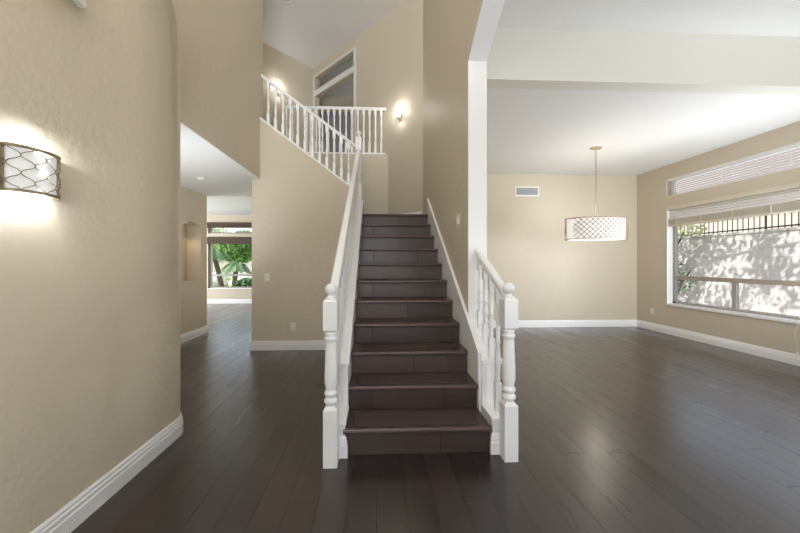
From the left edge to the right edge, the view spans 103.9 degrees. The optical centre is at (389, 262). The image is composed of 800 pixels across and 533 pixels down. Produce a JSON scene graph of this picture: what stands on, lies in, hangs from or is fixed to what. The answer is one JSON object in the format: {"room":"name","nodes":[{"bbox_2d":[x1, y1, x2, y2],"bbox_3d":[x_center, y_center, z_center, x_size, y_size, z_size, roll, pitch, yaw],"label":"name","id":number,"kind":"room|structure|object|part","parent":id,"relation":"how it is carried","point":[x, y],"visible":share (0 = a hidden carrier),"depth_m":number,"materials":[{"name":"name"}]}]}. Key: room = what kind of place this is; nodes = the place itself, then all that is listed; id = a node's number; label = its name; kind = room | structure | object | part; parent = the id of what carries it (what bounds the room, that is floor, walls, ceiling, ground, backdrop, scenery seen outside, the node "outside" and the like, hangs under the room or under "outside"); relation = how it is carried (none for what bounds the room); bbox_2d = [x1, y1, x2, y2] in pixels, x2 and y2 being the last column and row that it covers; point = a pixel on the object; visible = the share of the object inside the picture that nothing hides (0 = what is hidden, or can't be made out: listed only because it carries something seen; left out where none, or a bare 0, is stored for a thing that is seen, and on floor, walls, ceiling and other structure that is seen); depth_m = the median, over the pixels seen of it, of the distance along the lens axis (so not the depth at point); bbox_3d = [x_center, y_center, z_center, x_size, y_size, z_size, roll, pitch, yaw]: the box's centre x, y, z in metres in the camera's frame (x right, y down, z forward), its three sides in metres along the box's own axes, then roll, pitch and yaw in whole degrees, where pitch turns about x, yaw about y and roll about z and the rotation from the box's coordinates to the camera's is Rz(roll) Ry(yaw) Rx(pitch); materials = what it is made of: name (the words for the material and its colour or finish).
{"room":"house entrance hall","nodes":[
{"label":"house entrance hall","id":0,"kind":"room"},
{"bbox_2d":[0,0,179,532],"bbox_3d":[-1.577,-0.407,-0.107,0.240,3.360,5.115,0,0,-2],"label":"wall","id":1,"kind":"structure","parent":0,"point":[90,277],"depth_m":1.57,"materials":[{"name":"beige paint"}]},
{"bbox_2d":[0,141,60,200],"bbox_3d":[-1.476,-0.376,1.313,0.077,0.188,0.216,0,0,-2],"label":"wall sconce","id":2,"kind":"object","parent":1,"relation":"attached to","point":[23,168],"visible":1,"depth_m":1.26,"materials":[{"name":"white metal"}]},
{"bbox_3d":[-1.465,-0.376,1.313,0.044,0.044,0.044,0,0,-2],"label":"bulb","id":3,"kind":"part","parent":2,"relation":"part of","materials":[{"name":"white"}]},
{"bbox_2d":[71,0,85,7],"bbox_3d":[-1.498,-1.367,1.410,0.042,0.230,0.260,0,0,-2],"label":"door chime","id":4,"kind":"object","parent":1,"relation":"attached to","point":[80,3],"visible":1,"depth_m":1.52,"materials":[{"name":"white plastic"}]},
{"bbox_2d":[30,411,182,532],"bbox_3d":[-1.568,1.205,-0.097,0.258,0.135,5.133,0,0,-2],"label":"baseboard","id":5,"kind":"structure","parent":1,"relation":"attached to","point":[68,518],"depth_m":1.69,"materials":[{"name":"white paint"}]},
{"bbox_2d":[183,225,186,279],"bbox_3d":[-3.587,-0.193,5.261,0.060,1.090,0.615,0,0,-2],"label":"wall","id":6,"kind":"structure","parent":0,"point":[184,226],"depth_m":5.45,"materials":[{"name":"beige paint"}]},
{"bbox_2d":[180,186,206,334],"bbox_3d":[-3.386,0.022,4.016,0.240,2.500,3.400,0,0,-2],"label":"wall","id":7,"kind":"structure","parent":0,"point":[193,205],"depth_m":5.45,"materials":[{"name":"beige paint"}]},
{"bbox_2d":[180,325,207,343],"bbox_3d":[-3.410,1.205,4.079,0.318,0.135,3.308,0,0,-2],"label":"baseboard","id":8,"kind":"structure","parent":7,"relation":"attached to","point":[195,333],"depth_m":5.27,"materials":[{"name":"white paint"}]},
{"bbox_2d":[172,0,259,178],"bbox_3d":[-1.800,-2.902,0.948,0.120,3.350,7.240,0,0,-2],"label":"wall","id":9,"kind":"structure","parent":0,"point":[219,40],"depth_m":3.46,"materials":[{"name":"beige paint"}]},
{"bbox_2d":[180,122,258,196],"bbox_3d":[-2.688,-1.264,4.044,1.637,0.086,3.400,0,0,-2],"label":"ceiling","id":10,"kind":"structure","parent":0,"point":[199,157],"depth_m":4.13,"materials":[{"name":"white paint"}]},
{"bbox_2d":[196,177,206,180],"bbox_3d":[-2.706,-1.207,4.514,0.136,0.041,0.136,0,0,-2],"label":"smoke detector","id":11,"kind":"object","parent":10,"relation":"attached to","point":[198,178],"visible":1,"depth_m":4.47,"materials":[{"name":"white plastic"}]},
{"bbox_2d":[207,215,251,298],"bbox_3d":[-4.782,-0.117,9.924,5.550,2.780,0.160,0,0,-2],"label":"wall","id":12,"kind":"structure","parent":0,"point":[211,293],"depth_m":9.83,"materials":[{"name":"beige paint"}]},
{"bbox_2d":[207,222,251,227],"bbox_3d":[-4.243,-1.183,9.832,2.900,0.172,0.057,0,0,-2],"label":"roman shade","id":13,"kind":"object","parent":12,"relation":"attached to","point":[209,224],"visible":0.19,"depth_m":9.79,"materials":[{"name":"brown fabric"}]},
{"bbox_2d":[207,299,251,303],"bbox_3d":[-4.769,1.205,9.835,5.070,0.135,0.018,0,0,-2],"label":"baseboard","id":14,"kind":"structure","parent":12,"relation":"attached to","point":[209,301],"depth_m":9.82,"materials":[{"name":"white paint"}]},
{"bbox_2d":[207,288,251,288],"bbox_3d":[-4.246,0.804,9.890,2.920,0.027,0.090,0,0,-2],"label":"trim","id":15,"kind":"structure","parent":12,"relation":"attached to","point":[207,288],"depth_m":9.81,"materials":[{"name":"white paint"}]},
{"bbox_2d":[209,228,251,287],"bbox_3d":[-4.249,-0.235,9.960,2.880,2.055,0.050,0,0,-2],"label":"window","id":16,"kind":"structure","parent":12,"relation":"in","point":[211,274],"depth_m":9.89,"materials":[{"name":"grey"}]},
{"bbox_2d":[207,237,251,243],"bbox_3d":[-4.243,-0.709,9.832,2.900,0.222,0.057,0,0,-2],"label":"roman shade","id":17,"kind":"object","parent":16,"relation":"attached to","point":[210,240],"visible":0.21,"depth_m":9.79,"materials":[{"name":"brown fabric"}]},
{"bbox_2d":[207,196,251,214],"bbox_3d":[-4.747,-1.558,7.833,5.450,0.100,4.340,0,0,-2],"label":"ceiling","id":18,"kind":"structure","parent":0,"point":[216,205],"depth_m":8.21,"materials":[{"name":"white paint"}]},
{"bbox_2d":[263,43,312,151],"bbox_3d":[-3.066,-3.232,6.100,0.120,2.692,3.600,0,0,43],"label":"wall","id":19,"kind":"structure","parent":0,"point":[294,77],"depth_m":6.90,"materials":[{"name":"beige paint"}]},
{"bbox_2d":[252,0,362,340],"bbox_3d":[-1.206,-1.653,4.655,1.608,5.850,0.120,0,0,-2],"label":"wall","id":20,"kind":"structure","parent":0,"point":[298,206],"depth_m":4.58,"materials":[{"name":"beige paint"}]},
{"bbox_2d":[264,273,268,280],"bbox_3d":[-1.787,0.207,4.566,0.072,0.115,0.011,0,0,-2],"label":"light switch","id":21,"kind":"object","parent":20,"relation":"attached to","point":[266,275],"visible":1,"depth_m":4.56,"materials":[{"name":"white plastic"}]},
{"bbox_2d":[250,340,325,350],"bbox_3d":[-1.309,1.205,5.332,1.493,0.135,1.518,0,0,-2],"label":"baseboard","id":22,"kind":"structure","parent":20,"relation":"attached to","point":[308,344],"depth_m":4.57,"materials":[{"name":"white paint"}]},
{"bbox_2d":[290,322,294,329],"bbox_3d":[-1.413,0.927,4.582,0.072,0.115,0.010,0,0,-2],"label":"wall outlet","id":23,"kind":"object","parent":20,"relation":"attached to","point":[292,324],"visible":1,"depth_m":4.58,"materials":[{"name":"white plastic"}]},
{"bbox_2d":[260,74,355,185],"bbox_3d":[-1.192,-1.923,4.655,1.393,1.735,0.150,0,0,-2],"label":"stair railing","id":24,"kind":"object","parent":20,"relation":"attached to","point":[276,88],"visible":0.99,"depth_m":4.64,"materials":[{"name":"white paint"}]},
{"bbox_3d":[-1.194,-1.593,4.655,1.388,1.074,0.150,0,0,-2],"label":"shoe rail","id":25,"kind":"part","parent":24,"relation":"part of","materials":[{"name":"white paint"}]},
{"bbox_3d":[-1.192,-2.252,4.655,1.393,1.078,0.055,0,0,-2],"label":"handrail","id":26,"kind":"part","parent":24,"relation":"part of","materials":[{"name":"white paint"}]},
{"bbox_2d":[263,0,405,95],"bbox_3d":[-1.231,-4.628,3.203,6.000,0.100,11.900,0,0,-2],"label":"ceiling","id":27,"kind":"structure","parent":0,"point":[309,32],"depth_m":6.06,"materials":[{"name":"white paint"}]},
{"bbox_2d":[263,0,290,1],"bbox_3d":[-2.013,-4.574,5.192,0.620,0.008,0.550,0,0,-2],"label":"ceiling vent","id":28,"kind":"object","parent":27,"relation":"in","point":[263,0],"visible":0.89,"depth_m":5.45,"materials":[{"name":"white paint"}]},
{"bbox_2d":[319,95,352,151],"bbox_3d":[-0.651,-3.281,8.631,4.200,2.592,0.100,0,0,-2],"label":"wall","id":29,"kind":"structure","parent":0,"point":[327,100],"depth_m":8.55,"materials":[{"name":"beige paint"}]},
{"bbox_2d":[319,111,349,151],"bbox_3d":[-1.831,-3.046,8.482,1.530,2.120,0.100,0,0,-2],"label":"door","id":30,"kind":"structure","parent":29,"relation":"in","point":[325,117],"depth_m":8.50,"materials":[{"name":"grey paint"}]},
{"bbox_2d":[309,153,387,213],"bbox_3d":[-1.004,-1.302,5.734,1.960,1.367,0.100,0,0,-2],"label":"wall","id":31,"kind":"structure","parent":0,"point":[374,167],"depth_m":5.71,"materials":[{"name":"beige paint"}]},
{"bbox_2d":[284,105,385,153],"bbox_3d":[-0.986,-2.421,5.730,1.855,0.872,0.080,0,0,-2],"label":"balcony railing","id":32,"kind":"object","parent":31,"relation":"on","point":[286,107],"visible":0.78,"depth_m":5.71,"materials":[{"name":"white paint"}]},
{"bbox_3d":[-1.518,-2.414,5.703,0.070,0.797,0.070,0,0,-2],"label":"newel post","id":33,"kind":"part","parent":32,"relation":"part of","materials":[{"name":"white paint"}]},
{"bbox_3d":[-0.986,-2.833,5.725,1.855,0.050,0.055,0,0,-2],"label":"handrail","id":34,"kind":"part","parent":32,"relation":"part of","materials":[{"name":"white paint"}]},
{"bbox_3d":[-0.994,-2.001,5.729,1.840,0.030,0.080,0,0,-2],"label":"shoe rail","id":35,"kind":"part","parent":32,"relation":"part of","materials":[{"name":"white paint"}]},
{"bbox_2d":[313,0,422,213],"bbox_3d":[-0.581,-2.598,6.339,3.210,3.959,0.120,0,0,43],"label":"wall","id":36,"kind":"structure","parent":0,"point":[389,53],"depth_m":5.62,"materials":[{"name":"beige paint"}]},
{"bbox_2d":[313,47,355,151],"bbox_3d":[-1.235,-3.182,6.840,1.500,2.392,0.030,0,0,43],"label":"trim","id":37,"kind":"structure","parent":36,"relation":"attached to","point":[352,69],"depth_m":6.59,"materials":[{"name":"white paint"}]},
{"bbox_2d":[395,110,401,121],"bbox_3d":[0.154,-2.572,5.488,0.104,0.150,0.138,0,0,43],"label":"wall sconce","id":38,"kind":"object","parent":36,"relation":"attached to","point":[398,115],"visible":1,"depth_m":5.45,"materials":[{"name":"white glass"}]},
{"bbox_3d":[0.142,-2.598,5.475,0.104,0.100,0.104,0,0,43],"label":"lamp shade","id":39,"kind":"part","parent":38,"relation":"part of","materials":[{"name":"white glass"}]},
{"bbox_2d":[404,211,421,213],"bbox_3d":[0.259,-0.793,5.471,0.757,0.148,0.018,0,0,43],"label":"baseboard","id":40,"kind":"structure","parent":36,"relation":"attached to","point":[418,212],"depth_m":5.30,"materials":[{"name":"white paint"}]},
{"bbox_2d":[71,303,799,532],"bbox_3d":[-1.026,1.347,3.686,12.650,0.150,12.850,0,0,-2],"label":"floor","id":41,"kind":"structure","parent":0,"point":[635,429],"depth_m":2.03,"materials":[{"name":"brown wood"}]},
{"bbox_2d":[338,198,501,458],"bbox_3d":[-0.622,-0.342,3.861,2.794,3.228,3.673,0,0,-2],"label":"staircase","id":42,"kind":"structure","parent":41,"relation":"on","point":[386,246],"depth_m":2.60,"materials":[{"name":"brown wood"}]},
{"bbox_2d":[323,130,361,468],"bbox_3d":[-0.409,-0.332,3.277,0.089,3.209,2.683,0,0,-2],"label":"stair railing","id":43,"kind":"object","parent":42,"relation":"on","point":[335,303],"visible":1,"depth_m":2.00,"materials":[{"name":"white paint"}]},
{"bbox_3d":[-0.369,0.750,1.981,0.088,1.045,0.088,0,0,-2],"label":"newel post","id":44,"kind":"part","parent":43,"relation":"part of","materials":[{"name":"white paint"}]},
{"bbox_3d":[-0.412,-0.686,3.283,0.060,1.871,2.525,0,0,-2],"label":"handrail","id":45,"kind":"part","parent":43,"relation":"part of","materials":[{"name":"white paint"}]},
{"bbox_3d":[-0.448,-1.333,4.575,0.085,1.010,0.085,0,0,-2],"label":"newel post","id":46,"kind":"part","parent":43,"relation":"part of","materials":[{"name":"white paint"}]},
{"bbox_3d":[-0.358,1.205,2.211,0.156,0.135,0.353,0,0,-2],"label":"moulding","id":47,"kind":"part","parent":42,"relation":"part of","materials":[{"name":"white paint"}]},
{"bbox_3d":[-0.404,0.181,3.338,0.120,2.182,2.573,0,0,-2],"label":"panel","id":48,"kind":"part","parent":42,"relation":"part of","materials":[{"name":"white paint"}]},
{"bbox_2d":[363,279,439,279],"bbox_3d":[0.130,0.182,3.462,0.845,0.008,0.213,0,0,-2],"label":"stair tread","id":49,"kind":"object","parent":42,"relation":"on","point":[363,279],"visible":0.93,"depth_m":3.39,"materials":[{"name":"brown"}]},
{"bbox_2d":[361,297,444,299],"bbox_3d":[0.140,0.363,3.209,0.845,0.008,0.213,0,0,-2],"label":"stair tread","id":50,"kind":"structure","parent":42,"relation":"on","point":[363,298],"depth_m":3.17,"materials":[{"name":"brown wood"}]},
{"bbox_2d":[360,318,450,323],"bbox_3d":[0.150,0.544,2.956,0.845,0.008,0.213,0,0,-2],"label":"stair tread","id":51,"kind":"structure","parent":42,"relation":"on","point":[375,320],"depth_m":2.94,"materials":[{"name":"brown wood"}]},
{"bbox_2d":[359,343,457,350],"bbox_3d":[0.161,0.726,2.703,0.845,0.008,0.213,0,0,-2],"label":"stair tread","id":52,"kind":"structure","parent":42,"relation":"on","point":[402,346],"depth_m":2.67,"materials":[{"name":"brown wood"}]},
{"bbox_2d":[357,373,466,384],"bbox_3d":[0.171,0.906,2.450,0.845,0.008,0.213,0,0,-2],"label":"stair tread","id":53,"kind":"object","parent":42,"relation":"on","point":[416,378],"visible":1,"depth_m":2.42,"materials":[{"name":"brown wood"}]},
{"bbox_3d":[0.749,0.888,2.367,0.140,0.770,0.540,0,0,-2],"label":"panel","id":54,"kind":"part","parent":42,"relation":"part of","materials":[{"name":"white paint"}]},
{"bbox_3d":[0.754,1.205,2.256,0.176,0.135,0.353,0,0,-2],"label":"moulding","id":55,"kind":"part","parent":42,"relation":"part of","materials":[{"name":"white paint"}]},
{"bbox_2d":[474,248,517,461],"bbox_3d":[0.766,0.573,2.317,0.088,1.399,0.640,0,0,-2],"label":"stair railing","id":56,"kind":"object","parent":42,"relation":"attached to","point":[506,304],"visible":1,"depth_m":2.04,"materials":[{"name":"white paint"}]},
{"bbox_3d":[0.759,0.052,2.360,0.060,0.357,0.554,0,0,-3],"label":"handrail","id":57,"kind":"part","parent":56,"relation":"part of","materials":[{"name":"white paint"}]},
{"bbox_3d":[0.778,0.749,2.041,0.088,1.047,0.088,0,0,-2],"label":"newel post","id":58,"kind":"part","parent":56,"relation":"part of","materials":[{"name":"white paint"}]},
{"bbox_2d":[423,0,482,311],"bbox_3d":[0.778,-1.653,1.776,0.160,5.850,8.685,0,0,-2],"label":"wall","id":59,"kind":"structure","parent":0,"point":[449,26],"depth_m":3.31,"materials":[{"name":"beige paint"}]},
{"bbox_2d":[456,214,459,227],"bbox_3d":[0.645,-0.398,2.959,0.011,0.115,0.115,0,0,-2],"label":"light switch","id":60,"kind":"object","parent":59,"relation":"attached to","point":[458,215],"visible":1,"depth_m":2.92,"materials":[{"name":"white plastic"}]},
{"bbox_2d":[468,0,504,319],"bbox_3d":[0.849,-0.407,0.041,0.159,3.360,5.212,0,0,-2],"label":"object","id":61,"kind":"structure","parent":59,"relation":"attached to","point":[490,12],"depth_m":2.64,"materials":[{"name":"white paint"}]},
{"bbox_2d":[487,174,636,320],"bbox_3d":[2.912,-0.292,6.269,4.469,3.130,0.120,0,0,-2],"label":"wall","id":62,"kind":"structure","parent":0,"point":[553,277],"depth_m":6.23,"materials":[{"name":"beige paint"}]},
{"bbox_2d":[515,186,538,195],"bbox_3d":[2.725,-1.417,6.197,0.480,0.190,0.008,0,0,-2],"label":"air vent","id":63,"kind":"object","parent":62,"relation":"in","point":[519,190],"visible":1,"depth_m":6.20,"materials":[{"name":"white metal"}]},
{"bbox_2d":[487,88,799,175],"bbox_3d":[2.890,-1.798,4.714,4.299,0.080,2.985,0,0,-2],"label":"ceiling","id":64,"kind":"structure","parent":0,"point":[530,131],"depth_m":3.97,"materials":[{"name":"white paint"}]},
{"bbox_2d":[565,147,627,240],"bbox_3d":[3.148,-1.052,4.772,0.912,1.411,0.529,0,0,-2],"label":"chandelier","id":65,"kind":"object","parent":64,"relation":"hanging from","point":[590,228],"visible":1,"depth_m":4.57,"materials":[{"name":"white fabric"}]},
{"bbox_3d":[3.148,-1.216,4.772,0.013,1.042,0.013,0,0,-25],"label":"stem","id":66,"kind":"part","parent":65,"relation":"part of","materials":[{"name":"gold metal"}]},
{"bbox_3d":[3.148,-0.512,4.772,0.850,0.314,0.466,0,0,-2],"label":"lamp shade","id":67,"kind":"part","parent":65,"relation":"part of","materials":[{"name":"white fabric"}]},
{"bbox_2d":[573,239,620,239],"bbox_3d":[3.148,-0.361,4.772,0.842,0.001,0.458,0,0,-2],"label":"diffuser","id":68,"kind":"object","parent":65,"relation":"attached to","point":[573,239],"depth_m":4.82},
{"bbox_2d":[487,28,799,94],"bbox_3d":[2.954,-2.005,3.148,4.299,0.495,0.150,0,0,-2],"label":"beam","id":69,"kind":"structure","parent":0,"point":[518,58],"depth_m":3.06,"materials":[{"name":"white paint"}]},
{"bbox_2d":[497,0,799,36],"bbox_3d":[3.152,-2.303,0.379,4.469,0.100,5.700,0,0,-2],"label":"ceiling","id":70,"kind":"structure","parent":0,"point":[723,17],"depth_m":2.86,"materials":[{"name":"white paint"}]},
{"bbox_2d":[637,121,799,354],"bbox_3d":[5.239,-0.490,1.957,0.170,3.525,8.685,0,0,-2],"label":"wall","id":71,"kind":"structure","parent":0,"point":[653,201],"depth_m":5.14,"materials":[{"name":"beige paint"}]},
{"bbox_2d":[487,320,799,365],"bbox_3d":[3.006,1.205,1.866,4.299,0.135,8.685,0,0,-2],"label":"baseboard","id":72,"kind":"structure","parent":71,"relation":"attached to","point":[773,354],"depth_m":5.40,"materials":[{"name":"white paint"}]},
{"bbox_2d":[665,211,799,323],"bbox_3d":[5.126,-0.122,4.184,0.166,1.760,2.945,0,0,-2],"label":"window","id":73,"kind":"structure","parent":71,"relation":"in","point":[672,232],"depth_m":4.97,"materials":[{"name":"grey"}]},
{"bbox_2d":[667,182,799,355],"bbox_3d":[5.068,0.072,4.177,0.123,2.150,2.915,0,0,-2],"label":"window blind","id":74,"kind":"object","parent":73,"relation":"attached to","point":[794,206],"visible":1,"depth_m":4.51,"materials":[{"name":"white"}]},
{"bbox_3d":[5.098,-0.662,4.181,0.062,0.029,2.900,0,0,-2],"label":"rail","id":75,"kind":"part","parent":74,"relation":"part of","materials":[{"name":"white plastic"}]},
{"bbox_2d":[671,146,799,194],"bbox_3d":[5.186,-1.346,4.191,0.045,0.323,2.953,0,0,-2],"label":"window","id":76,"kind":"structure","parent":71,"relation":"in","point":[674,182],"depth_m":5.61,"materials":[{"name":"white paint"}]},
{"bbox_2d":[667,141,799,196],"bbox_3d":[5.098,-1.346,4.188,0.060,0.321,2.935,0,0,-2],"label":"window blind","id":77,"kind":"object","parent":76,"relation":"attached to","point":[797,144],"visible":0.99,"depth_m":4.53,"materials":[{"name":"white plastic"}]},
{"bbox_3d":[5.098,-1.193,4.191,0.052,0.015,2.920,0,0,-2],"label":"rail","id":78,"kind":"part","parent":77,"relation":"part of","materials":[{"name":"white plastic"}]},
{"label":"outside","id":79,"kind":"structure","parent":0,"visible":0},
{"bbox_3d":[-10.414,1.498,27.194,29.400,0.250,34.810,0,0,-2],"label":"garden","id":80,"kind":"object","parent":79,"visible":0},
{"bbox_2d":[213,272,228,286],"bbox_3d":[-10.226,1.156,18.161,1.502,1.231,1.210,0,0,-2],"label":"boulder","id":81,"kind":"object","parent":80,"relation":"on","point":[215,281],"visible":0.16,"depth_m":17.86,"materials":[{"name":"white stone"}]},
{"bbox_2d":[213,228,230,258],"bbox_3d":[-14.652,-0.812,25.448,3.921,4.378,3.753,0,0,-32],"label":"tree","id":82,"kind":"object","parent":80,"relation":"on","point":[215,246],"visible":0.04,"depth_m":24.90,"materials":[{"name":"green plant"}]},
{"bbox_2d":[213,249,231,286],"bbox_3d":[-8.247,0.369,14.724,1.598,2.030,1.692,0,0,-2],"label":"palm tree","id":83,"kind":"object","parent":80,"relation":"on","point":[219,254],"visible":0.51,"depth_m":14.59,"materials":[{"name":"green plant"}]},
{"bbox_2d":[213,258,251,277],"bbox_3d":[-12.154,0.022,28.129,26.000,2.700,0.200,0,0,-2],"label":"wall","id":84,"kind":"structure","parent":80,"relation":"on","point":[248,264],"depth_m":27.94,"materials":[{"name":"beige paint"}]},
{"bbox_2d":[219,229,251,262],"bbox_3d":[-9.697,-0.395,20.127,2.327,3.547,2.383,0,0,-24],"label":"tree","id":85,"kind":"object","parent":80,"relation":"on","point":[236,252],"visible":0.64,"depth_m":19.62,"materials":[{"name":"green plant"}]},
{"bbox_2d":[228,271,251,286],"bbox_3d":[-8.491,1.066,18.070,1.461,1.203,1.154,0,0,-2],"label":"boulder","id":86,"kind":"object","parent":80,"relation":"on","point":[239,277],"visible":0.15,"depth_m":17.69,"materials":[{"name":"white stone"}]},
{"bbox_2d":[234,278,251,286],"bbox_3d":[-5.602,0.938,12.342,1.059,0.895,0.978,0,0,-2],"label":"leafy shrub","id":87,"kind":"object","parent":80,"relation":"on","point":[245,282],"visible":0.4,"depth_m":12.19,"materials":[{"name":"green plant"}]},
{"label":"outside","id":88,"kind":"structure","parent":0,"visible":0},
{"bbox_3d":[-7.551,1.365,13.404,14.000,0.015,2.600,0,0,-2],"label":"path","id":89,"kind":"object","parent":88,"visible":0},
{"bbox_2d":[219,262,251,286],"bbox_3d":[-6.818,0.665,13.863,1.409,1.425,1.463,0,0,-2],"label":"palm tree","id":90,"kind":"object","parent":89,"relation":"on","point":[237,267],"visible":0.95,"depth_m":13.75,"materials":[{"name":"green plant"}]},
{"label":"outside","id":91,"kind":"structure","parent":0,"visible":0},
{"bbox_3d":[10.350,1.508,9.429,10.550,0.230,26.000,0,0,-2],"label":"yard","id":92,"kind":"structure","parent":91,"visible":0},
{"bbox_2d":[678,254,697,293],"bbox_3d":[7.808,0.492,8.650,0.531,1.816,1.252,0,0,-2],"label":"leafy shrub","id":93,"kind":"object","parent":92,"relation":"on","point":[680,287],"visible":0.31,"depth_m":8.35,"materials":[{"name":"green plant"}]},
{"bbox_2d":[678,224,707,244],"bbox_3d":[7.779,0.174,8.674,0.769,2.436,1.729,0,0,-2],"label":"leafy shrub","id":94,"kind":"object","parent":92,"relation":"on","point":[701,230],"visible":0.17,"depth_m":8.17,"materials":[{"name":"green plant"}]},
{"bbox_2d":[677,148,799,236],"bbox_3d":[15.091,-1.768,9.622,5.060,6.320,22.800,0,0,-2],"label":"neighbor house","id":95,"kind":"structure","parent":92,"relation":"on","point":[794,214],"depth_m":13.03,"materials":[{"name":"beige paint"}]},
{"bbox_2d":[678,227,799,316],"bbox_3d":[8.349,0.333,6.345,0.240,2.120,16.000,0,0,-2],"label":"wall","id":96,"kind":"structure","parent":92,"relation":"on","point":[769,254],"depth_m":7.20,"materials":[{"name":"white paint"}]},
{"bbox_2d":[680,190,799,236],"bbox_3d":[8.284,-1.127,7.943,0.028,0.800,5.600,0,0,-2],"label":"iron fence","id":97,"kind":"object","parent":96,"relation":"on","point":[798,224],"visible":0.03,"depth_m":7.24,"materials":[{"name":"grey metal"}]},
{"bbox_3d":[8.284,-1.482,7.943,0.028,0.030,5.600,0,0,-2],"label":"rail","id":98,"kind":"part","parent":97,"relation":"part of","materials":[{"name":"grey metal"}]},
{"bbox_3d":[8.284,-0.782,7.943,0.028,0.030,5.600,0,0,-2],"label":"rail","id":99,"kind":"part","parent":97,"relation":"part of","materials":[{"name":"grey metal"}]}
]}

